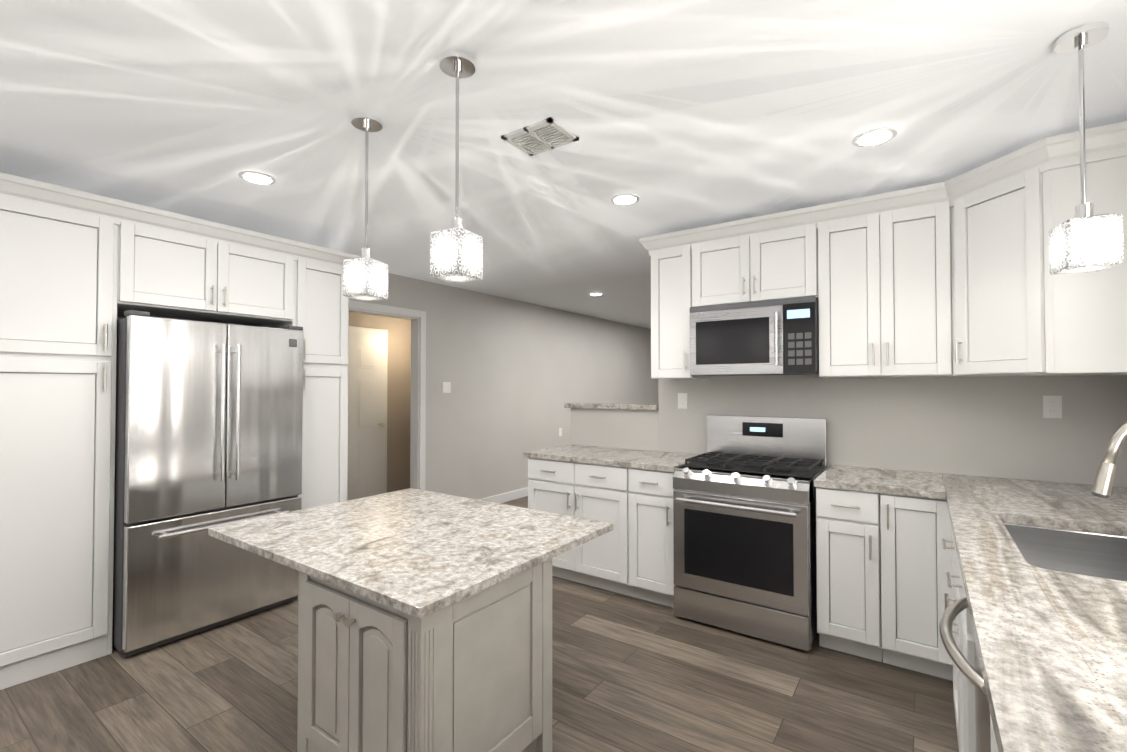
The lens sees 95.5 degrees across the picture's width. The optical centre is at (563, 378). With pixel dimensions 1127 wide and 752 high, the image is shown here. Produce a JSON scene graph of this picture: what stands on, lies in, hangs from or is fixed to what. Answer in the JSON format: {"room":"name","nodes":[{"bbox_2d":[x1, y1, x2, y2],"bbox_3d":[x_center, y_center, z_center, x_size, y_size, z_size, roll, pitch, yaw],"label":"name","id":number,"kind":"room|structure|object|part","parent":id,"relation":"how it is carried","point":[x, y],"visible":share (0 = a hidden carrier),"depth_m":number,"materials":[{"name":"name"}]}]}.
{"room":"kitchen","nodes":[
{"label":"kitchen","id":0,"kind":"room"},
{"bbox_2d":[349,312,410,492],"bbox_3d":[-2.016,0.245,5.649,1.170,2.500,3.740,-1,-1,35],"label":"wall","id":1,"kind":"structure","parent":0,"point":[398,398],"depth_m":6.38,"materials":[{"name":"paint"}]},
{"bbox_2d":[348,326,387,500],"bbox_3d":[-2.374,0.448,5.836,0.115,2.100,0.900,-1,-1,35],"label":"hall door","id":2,"kind":"structure","parent":1,"relation":"in","point":[367,415],"depth_m":5.97,"materials":[{"name":"white wood"}]},
{"bbox_2d":[117,273,658,499],"bbox_3d":[-1.201,0.245,5.687,0.120,2.500,11.340,-1,-1,35],"label":"wall","id":3,"kind":"structure","parent":0,"point":[517,374],"depth_m":6.25,"materials":[{"name":"paint"}]},
{"bbox_2d":[124,216,299,327],"bbox_3d":[-2.381,-0.619,3.295,0.704,0.452,0.925,-1,-1,35],"label":"upper cabinet","id":4,"kind":"object","parent":3,"relation":"attached to","point":[174,273],"depth_m":3.06,"materials":[{"name":"white wood"}]},
{"bbox_2d":[347,300,425,500],"bbox_3d":[-1.747,0.392,4.907,0.156,2.180,0.940,-1,-1,35],"label":"door frame","id":5,"kind":"structure","parent":3,"relation":"attached to","point":[418,432],"depth_m":5.21,"materials":[{"name":"white wood"}]},
{"bbox_2d":[442,382,450,392],"bbox_3d":[-1.257,0.092,5.497,0.008,0.116,0.118,-1,-1,35],"label":"switch plate","id":6,"kind":"object","parent":3,"relation":"attached to","point":[446,387],"visible":1,"depth_m":5.49,"materials":[{"name":"white plastic"}]},
{"bbox_2d":[479,487,527,502],"bbox_3d":[0.304,1.474,7.690,0.017,0.110,6.000,-1,-1,35],"label":"baseboard","id":7,"kind":"structure","parent":3,"relation":"attached to","point":[510,496],"depth_m":6.26,"materials":[{"name":"white wood"}]},
{"bbox_2d":[0,496,958,751],"bbox_3d":[1.017,1.499,4.109,8.200,0.060,11.340,-1,-1,35],"label":"floor","id":8,"kind":"structure","parent":0,"point":[631,674],"depth_m":2.33,"materials":[{"name":"brown wood"}]},
{"bbox_2d":[0,188,123,689],"bbox_3d":[-2.851,0.294,2.610,0.704,2.300,0.712,-1,-1,35],"label":"tall cabinet","id":9,"kind":"object","parent":8,"relation":"on","point":[81,272],"depth_m":2.52,"materials":[{"name":"white wood"}]},
{"bbox_2d":[112,310,302,656],"bbox_3d":[-2.246,0.554,3.179,0.806,1.800,0.908,-1,-1,35],"label":"refrigerator","id":10,"kind":"object","parent":8,"relation":"on","point":[209,426],"visible":0.92,"depth_m":2.87,"materials":[{"name":"grey metal"}]},
{"bbox_2d":[272,252,348,509],"bbox_3d":[-1.998,0.314,3.824,0.704,2.300,0.405,-1,-1,35],"label":"tall cabinet","id":11,"kind":"object","parent":8,"relation":"on","point":[321,305],"depth_m":3.64,"materials":[{"name":"white wood"}]},
{"bbox_2d":[282,560,551,751],"bbox_3d":[-0.508,1.052,1.881,0.673,0.760,0.670,-1,-1,35],"label":"kitchen island","id":12,"kind":"object","parent":8,"relation":"on","point":[424,621],"depth_m":1.65,"materials":[{"name":"wood"}]},
{"bbox_2d":[208,488,612,619],"bbox_3d":[-0.659,0.663,2.257,1.400,0.030,1.080,-1,-1,35],"label":"island countertop","id":13,"kind":"structure","parent":12,"relation":"on","point":[423,552],"depth_m":2.03,"materials":[{"name":"beige stone"}]},
{"bbox_2d":[528,459,638,597],"bbox_3d":[0.281,1.027,3.819,0.908,0.875,0.627,-1,-1,35],"label":"base cabinet","id":14,"kind":"object","parent":8,"relation":"on","point":[609,561],"depth_m":3.49,"materials":[{"name":"white wood"}]},
{"bbox_2d":[523,444,706,470],"bbox_3d":[0.371,0.568,3.755,1.206,0.038,0.639,-1,-1,35],"label":"countertop","id":15,"kind":"structure","parent":14,"relation":"on","point":[601,456],"depth_m":3.60,"materials":[{"name":"beige stone"}]},
{"bbox_2d":[639,471,674,607],"bbox_3d":[0.706,1.022,3.520,0.388,0.875,0.627,-1,-1,35],"label":"base cabinet","id":16,"kind":"object","parent":8,"relation":"on","point":[656,549],"depth_m":3.24,"materials":[{"name":"white wood"}]},
{"bbox_2d":[673,415,826,650],"bbox_3d":[1.142,0.850,3.132,0.757,1.205,0.722,-1,-1,35],"label":"range","id":17,"kind":"object","parent":8,"relation":"on","point":[744,518],"visible":1,"depth_m":2.92,"materials":[{"name":"silver metal"}]},
{"bbox_2d":[814,483,934,675],"bbox_3d":[1.749,1.009,2.788,0.580,0.875,0.627,-1,-1,35],"label":"base cabinet","id":18,"kind":"object","parent":8,"relation":"on","point":[875,556],"depth_m":2.55,"materials":[{"name":"white wood"}]},
{"bbox_2d":[815,465,946,498],"bbox_3d":[1.733,0.552,2.799,0.558,0.038,0.639,-1,-1,35],"label":"countertop","id":19,"kind":"structure","parent":18,"relation":"on","point":[876,481],"depth_m":2.66,"materials":[{"name":"beige stone"}]},
{"bbox_2d":[943,473,1126,751],"bbox_3d":[1.008,0.516,0.647,0.730,0.038,4.996,-1,-1,35],"label":"countertop","id":20,"kind":"structure","parent":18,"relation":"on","point":[1051,645],"depth_m":1.08,"materials":[{"name":"beige stone"}]},
{"bbox_2d":[1003,523,1126,581],"bbox_3d":[1.650,0.654,1.570,0.460,0.204,0.790,-1,-1,35],"label":"sink","id":21,"kind":"object","parent":20,"relation":"in","point":[1101,553],"depth_m":1.88,"materials":[{"name":"silver metal"}]},
{"bbox_2d":[1092,423,1126,497],"bbox_3d":[1.749,0.299,1.444,0.346,0.423,0.162,-1,-1,35],"label":"faucet","id":22,"kind":"object","parent":20,"relation":"on","point":[1102,486],"depth_m":1.55,"materials":[{"name":"silver metal"}]},
{"bbox_2d":[947,567,962,751],"bbox_3d":[1.661,1.096,1.561,0.720,0.660,0.900,-1,-1,35],"label":"base cabinet","id":23,"kind":"object","parent":8,"relation":"on","point":[952,572],"depth_m":1.78,"materials":[{"name":"white wood"}]},
{"bbox_2d":[959,575,978,751],"bbox_3d":[1.175,0.981,0.980,0.596,0.872,0.736,-1,-1,35],"label":"base cabinet","id":24,"kind":"object","parent":8,"relation":"on","point":[968,661],"depth_m":1.40,"materials":[{"name":"white wood"}]},
{"bbox_2d":[939,597,990,751],"bbox_3d":[1.149,0.981,0.998,0.662,0.872,0.597,-1,-1,35],"label":"dishwasher","id":25,"kind":"object","parent":24,"relation":"in","point":[978,711],"depth_m":1.25,"materials":[{"name":"grey metal"}]},
{"bbox_2d":[979,671,998,751],"bbox_3d":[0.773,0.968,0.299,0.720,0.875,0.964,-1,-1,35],"label":"base cabinet","id":26,"kind":"object","parent":8,"relation":"on","point":[986,736],"depth_m":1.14,"materials":[{"name":"white wood"}]},
{"bbox_2d":[0,0,1126,328],"bbox_3d":[1.017,-1.060,4.151,8.200,0.060,11.340,-1,-1,35],"label":"ceiling","id":27,"kind":"structure","parent":0,"point":[680,114],"depth_m":2.02,"materials":[{"name":"paint"}]},
{"bbox_2d":[238,171,275,184],"bbox_3d":[-1.604,-1.050,2.680,0.170,0.008,0.170,-1,-1,35],"label":"recessed light","id":28,"kind":"object","parent":27,"relation":"in","point":[255,177],"visible":1,"depth_m":2.67,"materials":[{"name":"white glass"}]},
{"bbox_2d":[343,112,387,300],"bbox_3d":[-0.807,-0.697,2.095,0.128,0.734,0.128,0,-1,18],"label":"pendant light","id":29,"kind":"object","parent":27,"relation":"hanging from","point":[365,276],"visible":1,"depth_m":2.05,"materials":[{"name":"white glass"}]},
{"bbox_3d":[-0.807,-0.404,2.090,0.128,0.149,0.128,0,-1,18],"label":"lamp shade","id":30,"kind":"part","parent":29,"relation":"part of","materials":[{"name":"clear glass"}]},
{"bbox_2d":[430,50,482,282],"bbox_3d":[-0.357,-0.703,1.718,0.128,0.734,0.128,0,-1,26],"label":"pendant light","id":31,"kind":"object","parent":27,"relation":"hanging from","point":[456,252],"visible":1,"depth_m":1.68,"materials":[{"name":"white glass"}]},
{"bbox_3d":[-0.357,-0.410,1.713,0.128,0.149,0.128,0,-1,26],"label":"lamp shade","id":32,"kind":"part","parent":31,"relation":"part of","materials":[{"name":"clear glass"}]},
{"bbox_2d":[501,117,578,155],"bbox_3d":[-0.103,-1.056,2.243,0.270,0.012,0.210,-1,-1,35],"label":"ceiling vent","id":33,"kind":"object","parent":27,"relation":"in","point":[547,134],"visible":0.92,"depth_m":2.23,"materials":[{"name":"white metal"}]},
{"bbox_2d":[589,293,602,295],"bbox_3d":[0.383,-0.995,6.014,0.170,0.008,0.170,-1,-1,35],"label":"recessed light","id":34,"kind":"object","parent":27,"relation":"in","point":[595,294],"visible":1,"depth_m":6.01,"materials":[{"name":"white"}]},
{"bbox_2d":[610,194,639,204],"bbox_3d":[0.359,-1.045,2.988,0.170,0.008,0.170,-1,-1,35],"label":"recessed light","id":35,"kind":"object","parent":27,"relation":"in","point":[624,199],"visible":1,"depth_m":2.97,"materials":[{"name":"white glass"}]},
{"bbox_2d":[852,127,896,146],"bbox_3d":[1.365,-1.057,2.245,0.170,0.008,0.170,-1,-1,35],"label":"recessed light","id":36,"kind":"object","parent":27,"relation":"in","point":[874,137],"visible":1,"depth_m":2.23,"materials":[{"name":"white glass"}]},
{"bbox_2d":[1049,21,1123,274],"bbox_3d":[1.613,-0.705,1.588,0.128,0.734,0.128,0,-1,24],"label":"pendant light","id":37,"kind":"object","parent":27,"relation":"hanging from","point":[1085,239],"visible":1,"depth_m":1.55,"materials":[{"name":"white glass"}]},
{"bbox_3d":[1.613,-0.413,1.583,0.128,0.149,0.128,0,-1,24],"label":"lamp shade","id":38,"kind":"part","parent":37,"relation":"part of","materials":[{"name":"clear glass"}]},
{"bbox_2d":[564,375,1126,486],"bbox_3d":[1.470,0.208,3.457,3.445,2.500,0.190,-1,-1,35],"label":"wall","id":39,"kind":"structure","parent":0,"point":[995,426],"depth_m":2.97,"materials":[{"name":"paint"}]},
{"bbox_2d":[647,241,708,378],"bbox_3d":[0.828,-0.449,3.630,0.298,0.900,0.346,-1,-1,35],"label":"upper cabinet","id":40,"kind":"object","parent":39,"relation":"attached to","point":[670,264],"depth_m":3.50,"materials":[{"name":"white wood"}]},
{"bbox_2d":[678,393,686,408],"bbox_3d":[0.883,0.164,3.792,0.072,0.116,0.008,-1,-1,35],"label":"electrical outlet","id":41,"kind":"object","parent":39,"relation":"attached to","point":[682,400],"visible":1,"depth_m":3.79,"materials":[{"name":"white plastic"}]},
{"bbox_2d":[691,221,810,306],"bbox_3d":[1.262,-0.689,3.329,0.759,0.432,0.346,-1,-1,35],"label":"upper cabinet","id":42,"kind":"object","parent":39,"relation":"attached to","point":[774,263],"depth_m":3.18,"materials":[{"name":"white wood"}]},
{"bbox_2d":[690,296,818,375],"bbox_3d":[1.232,-0.248,3.278,0.753,0.442,0.440,-1,-1,35],"label":"microwave","id":43,"kind":"object","parent":42,"relation":"attached to","point":[775,337],"visible":0.96,"depth_m":3.11,"materials":[{"name":"grey metal"}]},
{"bbox_2d":[811,197,934,377],"bbox_3d":[1.837,-0.462,2.885,0.685,0.900,0.405,-1,-1,35],"label":"upper cabinet","id":44,"kind":"object","parent":39,"relation":"attached to","point":[871,266],"depth_m":2.80,"materials":[{"name":"white wood"}]},
{"bbox_2d":[931,141,1126,376],"bbox_3d":[2.245,-0.469,2.444,0.750,0.900,0.658,-1,-1,35],"label":"upper cabinet","id":45,"kind":"object","parent":39,"relation":"attached to","point":[953,277],"depth_m":2.27,"materials":[{"name":"white wood"}]},
{"bbox_2d":[1043,396,1061,417],"bbox_3d":[2.524,0.145,2.640,0.072,0.116,0.008,-1,-1,35],"label":"electrical outlet","id":46,"kind":"object","parent":39,"relation":"attached to","point":[1052,406],"visible":1,"depth_m":2.64,"materials":[{"name":"white plastic"}]}
]}

